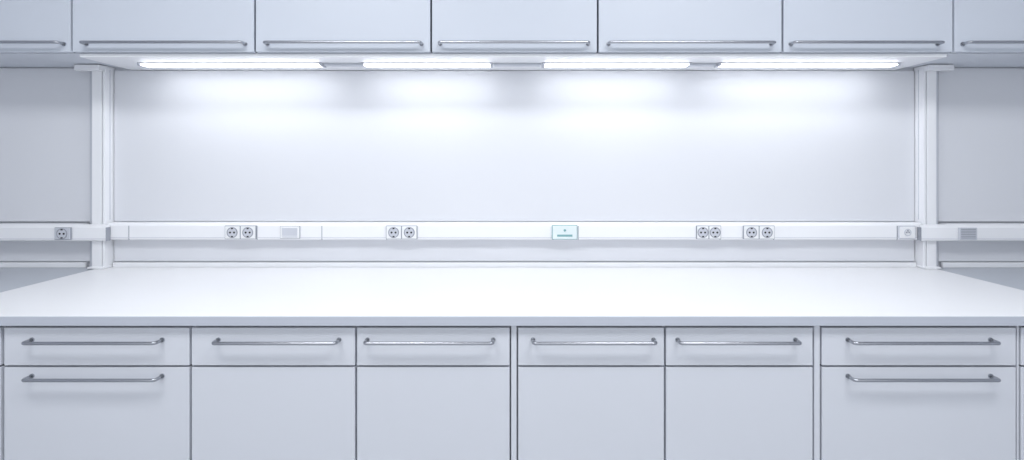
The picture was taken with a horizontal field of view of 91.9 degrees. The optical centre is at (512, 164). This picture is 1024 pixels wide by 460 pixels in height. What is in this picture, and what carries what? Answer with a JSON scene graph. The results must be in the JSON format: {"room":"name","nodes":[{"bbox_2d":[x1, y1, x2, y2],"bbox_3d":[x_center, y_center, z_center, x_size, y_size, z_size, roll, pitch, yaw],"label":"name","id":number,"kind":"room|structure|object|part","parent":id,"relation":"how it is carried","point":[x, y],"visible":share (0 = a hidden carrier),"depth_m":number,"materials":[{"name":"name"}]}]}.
{"room":"laboratory","nodes":[
{"label":"laboratory","id":0,"kind":"room"},
{"bbox_2d":[0,68,1023,266],"bbox_3d":[0.000,-0.107,2.466,6.800,3.000,0.100,0,0,0],"label":"wall","id":1,"kind":"structure","parent":0,"point":[116,69],"depth_m":2.42,"materials":[{"name":"paint"}]},
{"bbox_2d":[0,68,89,220],"bbox_3d":[-2.722,-0.098,2.410,1.336,0.743,0.012,0,0,0],"label":"wall panel","id":2,"kind":"object","parent":1,"relation":"attached to","point":[45,112],"visible":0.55,"depth_m":2.40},
{"bbox_2d":[0,241,89,260],"bbox_3d":[-2.722,0.413,2.410,1.336,0.109,0.012,0,0,0],"label":"wall panel","id":3,"kind":"object","parent":1,"relation":"attached to","point":[9,250],"visible":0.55,"depth_m":2.40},
{"bbox_2d":[0,223,110,240],"bbox_3d":[-2.651,0.321,2.366,1.478,0.077,0.073,0,0,0],"label":"cable trunking","id":4,"kind":"object","parent":1,"relation":"attached to","point":[8,231],"visible":1,"depth_m":2.33,"materials":[{"name":"white plastic"}]},
{"bbox_2d":[54,227,71,239],"bbox_3d":[-2.112,0.322,2.323,0.076,0.058,0.014,0,0,0],"label":"power socket","id":5,"kind":"object","parent":4,"relation":"attached to","point":[60,233],"visible":1,"depth_m":2.32,"materials":[{"name":"white plastic"}]},
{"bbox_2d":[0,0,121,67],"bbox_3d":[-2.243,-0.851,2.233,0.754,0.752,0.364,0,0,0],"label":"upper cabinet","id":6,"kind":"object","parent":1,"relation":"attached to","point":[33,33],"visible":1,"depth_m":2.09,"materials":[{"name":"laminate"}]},
{"bbox_2d":[73,0,257,54],"bbox_3d":[-1.478,-0.851,2.233,0.774,0.752,0.364,0,0,0],"label":"upper cabinet","id":7,"kind":"object","parent":1,"relation":"attached to","point":[99,26],"visible":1,"depth_m":2.09,"materials":[{"name":"laminate"}]},
{"bbox_2d":[256,0,431,53],"bbox_3d":[-0.718,-0.851,2.233,0.744,0.752,0.364,0,0,0],"label":"upper cabinet","id":8,"kind":"object","parent":1,"relation":"attached to","point":[282,26],"visible":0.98,"depth_m":2.09,"materials":[{"name":"laminate"}]},
{"bbox_2d":[80,54,946,69],"bbox_3d":[0.001,-0.460,2.257,3.698,0.028,0.292,0,0,0],"label":"light pelmet","id":9,"kind":"object","parent":1,"relation":"attached to","point":[128,61],"depth_m":2.20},
{"bbox_3d":[-1.271,-0.453,2.248,0.826,0.014,0.060,0,0,0],"label":"under-cabinet light","id":10,"kind":"part","parent":9,"relation":"part of","materials":[{"name":"white plastic"}]},
{"bbox_2d":[324,63,361,66],"bbox_3d":[-0.769,-0.454,2.248,0.166,0.011,0.030,0,0,0],"label":"connector","id":11,"kind":"object","parent":9,"relation":"attached to","point":[325,64],"visible":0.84,"depth_m":2.23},
{"bbox_3d":[-0.387,-0.453,2.248,0.591,0.014,0.060,0,0,0],"label":"under-cabinet light","id":12,"kind":"part","parent":9,"relation":"part of","materials":[{"name":"white plastic"}]},
{"bbox_2d":[494,63,540,66],"bbox_3d":[0.020,-0.454,2.248,0.212,0.011,0.030,0,0,0],"label":"connector","id":13,"kind":"object","parent":9,"relation":"attached to","point":[495,64],"visible":1,"depth_m":2.23,"materials":[{"name":"white plastic"}]},
{"bbox_3d":[0.467,-0.453,2.248,0.671,0.014,0.060,0,0,0],"label":"under-cabinet light","id":14,"kind":"part","parent":9,"relation":"part of","materials":[{"name":"white plastic"}]},
{"bbox_2d":[690,63,716,66],"bbox_3d":[0.863,-0.454,2.248,0.114,0.011,0.030,0,0,0],"label":"connector","id":15,"kind":"object","parent":9,"relation":"attached to","point":[693,64],"visible":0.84,"depth_m":2.23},
{"bbox_3d":[1.331,-0.453,2.248,0.815,0.014,0.060,0,0,0],"label":"under-cabinet light","id":16,"kind":"part","parent":9,"relation":"part of","materials":[{"name":"white plastic"}]},
{"bbox_2d":[114,71,913,220],"bbox_3d":[0.006,-0.092,2.410,3.884,0.732,0.012,0,0,0],"label":"wall panel","id":17,"kind":"object","parent":1,"relation":"attached to","point":[189,145],"visible":1,"depth_m":2.40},
{"bbox_2d":[114,240,913,260],"bbox_3d":[0.006,0.413,2.410,3.884,0.109,0.012,0,0,0],"label":"wall panel","id":18,"kind":"object","parent":1,"relation":"attached to","point":[124,250],"visible":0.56,"depth_m":2.40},
{"bbox_2d":[108,222,920,239],"bbox_3d":[0.006,0.317,2.379,3.884,0.081,0.048,0,0,0],"label":"cable trunking","id":19,"kind":"object","parent":1,"relation":"attached to","point":[119,230],"visible":0.88,"depth_m":2.36,"materials":[{"name":"white plastic"}]},
{"bbox_2d":[225,225,256,238],"bbox_3d":[-1.292,0.320,2.348,0.148,0.064,0.014,0,0,0],"label":"power socket","id":20,"kind":"object","parent":19,"relation":"attached to","point":[231,231],"visible":1,"depth_m":2.34,"materials":[{"name":"plastic"}]},
{"bbox_2d":[280,226,299,238],"bbox_3d":[-1.058,0.320,2.350,0.094,0.060,0.010,0,0,0],"label":"plate","id":21,"kind":"object","parent":19,"relation":"attached to","point":[286,232],"visible":1,"depth_m":2.35,"materials":[{"name":"plastic"}]},
{"bbox_2d":[386,225,416,238],"bbox_3d":[-0.528,0.320,2.348,0.148,0.064,0.014,0,0,0],"label":"power socket","id":22,"kind":"object","parent":19,"relation":"attached to","point":[392,231],"visible":1,"depth_m":2.34,"materials":[{"name":"plastic"}]},
{"bbox_2d":[552,225,576,239],"bbox_3d":[0.245,0.319,2.348,0.120,0.068,0.014,0,0,0],"label":"control panel","id":23,"kind":"object","parent":19,"relation":"attached to","point":[559,232],"visible":1,"depth_m":2.34,"materials":[{"name":"white plastic"}]},
{"bbox_2d":[696,225,720,238],"bbox_3d":[0.928,0.320,2.348,0.116,0.064,0.014,0,0,0],"label":"power socket","id":24,"kind":"object","parent":19,"relation":"attached to","point":[702,231],"visible":1,"depth_m":2.34,"materials":[{"name":"plastic"}]},
{"bbox_2d":[743,225,774,238],"bbox_3d":[1.166,0.320,2.348,0.148,0.064,0.014,0,0,0],"label":"power socket","id":25,"kind":"object","parent":19,"relation":"attached to","point":[749,231],"visible":1,"depth_m":2.34,"materials":[{"name":"plastic"}]},
{"bbox_2d":[898,226,915,238],"bbox_3d":[1.868,0.319,2.348,0.080,0.062,0.013,0,0,0],"label":"socket","id":26,"kind":"object","parent":19,"relation":"attached to","point":[904,232],"visible":1,"depth_m":2.34,"materials":[{"name":"plastic"}]},
{"bbox_2d":[432,0,596,53],"bbox_3d":[0.006,-0.851,2.233,0.704,0.752,0.364,0,0,0],"label":"upper cabinet","id":27,"kind":"object","parent":1,"relation":"attached to","point":[458,26],"visible":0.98,"depth_m":2.09,"materials":[{"name":"laminate"}]},
{"bbox_2d":[597,0,780,53],"bbox_3d":[0.749,-0.851,2.233,0.780,0.752,0.364,0,0,0],"label":"upper cabinet","id":28,"kind":"object","parent":1,"relation":"attached to","point":[623,26],"visible":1,"depth_m":2.09,"materials":[{"name":"laminate"}]},
{"bbox_2d":[780,0,951,53],"bbox_3d":[1.500,-0.851,2.233,0.721,0.752,0.364,0,0,0],"label":"upper cabinet","id":29,"kind":"object","parent":1,"relation":"attached to","point":[807,26],"visible":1,"depth_m":2.09,"materials":[{"name":"laminate"}]},
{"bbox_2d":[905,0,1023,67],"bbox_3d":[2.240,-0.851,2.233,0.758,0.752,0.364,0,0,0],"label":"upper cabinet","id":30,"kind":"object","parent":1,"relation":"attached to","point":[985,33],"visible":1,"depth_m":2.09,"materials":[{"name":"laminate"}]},
{"bbox_2d":[917,223,1023,240],"bbox_3d":[2.658,0.321,2.366,1.474,0.077,0.073,0,0,0],"label":"cable trunking","id":31,"kind":"object","parent":1,"relation":"attached to","point":[940,231],"visible":1,"depth_m":2.33,"materials":[{"name":"white plastic"}]},
{"bbox_2d":[958,228,976,239],"bbox_3d":[2.135,0.322,2.325,0.084,0.056,0.009,0,0,0],"label":"ventilation grille","id":32,"kind":"object","parent":31,"relation":"attached to","point":[963,233],"visible":1,"depth_m":2.32,"materials":[{"name":"white plastic"}]},
{"bbox_2d":[938,68,1023,220],"bbox_3d":[2.728,-0.098,2.410,1.324,0.743,0.012,0,0,0],"label":"wall panel","id":33,"kind":"object","parent":1,"relation":"attached to","point":[981,110],"visible":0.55,"depth_m":2.40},
{"bbox_2d":[938,241,1023,260],"bbox_3d":[2.728,0.413,2.410,1.324,0.109,0.012,0,0,0],"label":"wall panel","id":34,"kind":"object","parent":1,"relation":"attached to","point":[947,250],"visible":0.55,"depth_m":2.40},
{"bbox_3d":[0.000,1.443,-0.034,6.800,0.100,5.100,0,0,0],"label":"floor","id":35,"kind":"structure","parent":0,"visible":0},
{"bbox_2d":[0,326,8,459],"bbox_3d":[-1.990,0.961,1.997,0.600,0.862,0.803,0,0,0],"label":"base cabinet","id":36,"kind":"object","parent":35,"relation":"on","point":[2,366],"visible":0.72,"depth_m":1.64,"materials":[{"name":"laminate"}]},
{"bbox_2d":[4,326,194,459],"bbox_3d":[-1.375,0.961,1.997,0.618,0.862,0.803,0,0,0],"label":"base cabinet","id":37,"kind":"object","parent":35,"relation":"on","point":[71,392],"visible":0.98,"depth_m":1.64,"materials":[{"name":"laminate"}]},
{"bbox_2d":[0,262,1023,325],"bbox_3d":[0.013,0.498,2.015,3.995,0.055,0.800,0,0,0],"label":"countertop","id":38,"kind":"structure","parent":37,"relation":"on","point":[124,293],"depth_m":1.89,"materials":[{"name":"white laminate"}]},
{"bbox_2d":[914,65,953,268],"bbox_3d":[2.009,0.010,2.368,0.121,0.965,0.094,0,0,0],"label":"support post","id":39,"kind":"object","parent":38,"relation":"on","point":[925,77],"visible":0.99,"depth_m":2.36,"materials":[{"name":"white metal"}]},
{"bbox_2d":[192,326,357,459],"bbox_3d":[-0.792,0.961,1.997,0.545,0.862,0.803,0,0,0],"label":"base cabinet","id":40,"kind":"object","parent":35,"relation":"on","point":[259,392],"visible":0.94,"depth_m":1.64,"materials":[{"name":"laminate"}]},
{"bbox_2d":[357,326,510,459],"bbox_3d":[-0.263,0.961,1.997,0.509,0.862,0.803,0,0,0],"label":"base cabinet","id":41,"kind":"object","parent":35,"relation":"on","point":[424,392],"visible":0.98,"depth_m":1.64,"materials":[{"name":"laminate"}]},
{"bbox_2d":[511,326,663,459],"bbox_3d":[0.248,0.961,1.997,0.507,0.862,0.803,0,0,0],"label":"base cabinet","id":42,"kind":"object","parent":35,"relation":"on","point":[584,392],"depth_m":1.64,"materials":[{"name":"laminate"}]},
{"bbox_3d":[0.003,0.961,2.017,0.018,0.862,0.758,0,0,0],"label":"cabinet side panel","id":43,"kind":"part","parent":42,"relation":"part of","materials":[{"name":"white laminate"}]},
{"bbox_2d":[663,326,819,459],"bbox_3d":[0.759,0.961,1.997,0.512,0.862,0.803,0,0,0],"label":"base cabinet","id":44,"kind":"object","parent":35,"relation":"on","point":[731,392],"depth_m":1.64,"materials":[{"name":"laminate"}]},
{"bbox_3d":[1.006,0.961,2.017,0.018,0.862,0.758,0,0,0],"label":"cabinet side panel","id":45,"kind":"part","parent":44,"relation":"part of","materials":[{"name":"white laminate"}]},
{"bbox_2d":[820,326,1015,459],"bbox_3d":[1.341,0.961,1.997,0.646,0.862,0.803,0,0,0],"label":"base cabinet","id":46,"kind":"object","parent":35,"relation":"on","point":[887,392],"visible":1,"depth_m":1.64,"materials":[{"name":"laminate"}]},
{"bbox_2d":[1011,326,1023,459],"bbox_3d":[1.972,0.961,1.997,0.609,0.862,0.803,0,0,0],"label":"base cabinet","id":47,"kind":"object","parent":35,"relation":"on","point":[1021,328],"depth_m":1.64,"materials":[{"name":"laminate"}]},
{"bbox_2d":[938,262,1023,289],"bbox_3d":[2.704,0.500,2.015,1.381,0.058,0.800,0,0,0],"label":"countertop","id":48,"kind":"structure","parent":47,"relation":"on","point":[1010,274],"depth_m":2.31,"materials":[{"name":"white laminate"}]},
{"bbox_3d":[1.670,0.961,2.017,0.006,0.862,0.758,0,0,0],"label":"cabinet side panel","id":49,"kind":"part","parent":47,"relation":"part of","materials":[{"name":"white laminate"}]},
{"bbox_3d":[-3.141,0.961,1.997,0.498,0.862,0.803,0,0,0],"label":"base cabinet","id":50,"kind":"object","parent":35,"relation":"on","visible":0},
{"bbox_2d":[0,262,92,291],"bbox_3d":[-2.692,0.500,2.015,1.406,0.058,0.800,0,0,0],"label":"countertop","id":51,"kind":"structure","parent":50,"relation":"on","point":[13,275],"depth_m":2.31,"materials":[{"name":"white laminate"}]},
{"bbox_2d":[74,65,114,268],"bbox_3d":[-1.997,0.010,2.368,0.122,0.965,0.094,0,0,0],"label":"support post","id":52,"kind":"object","parent":51,"relation":"on","point":[101,77],"visible":0.98,"depth_m":2.35,"materials":[{"name":"white metal"}]}
]}

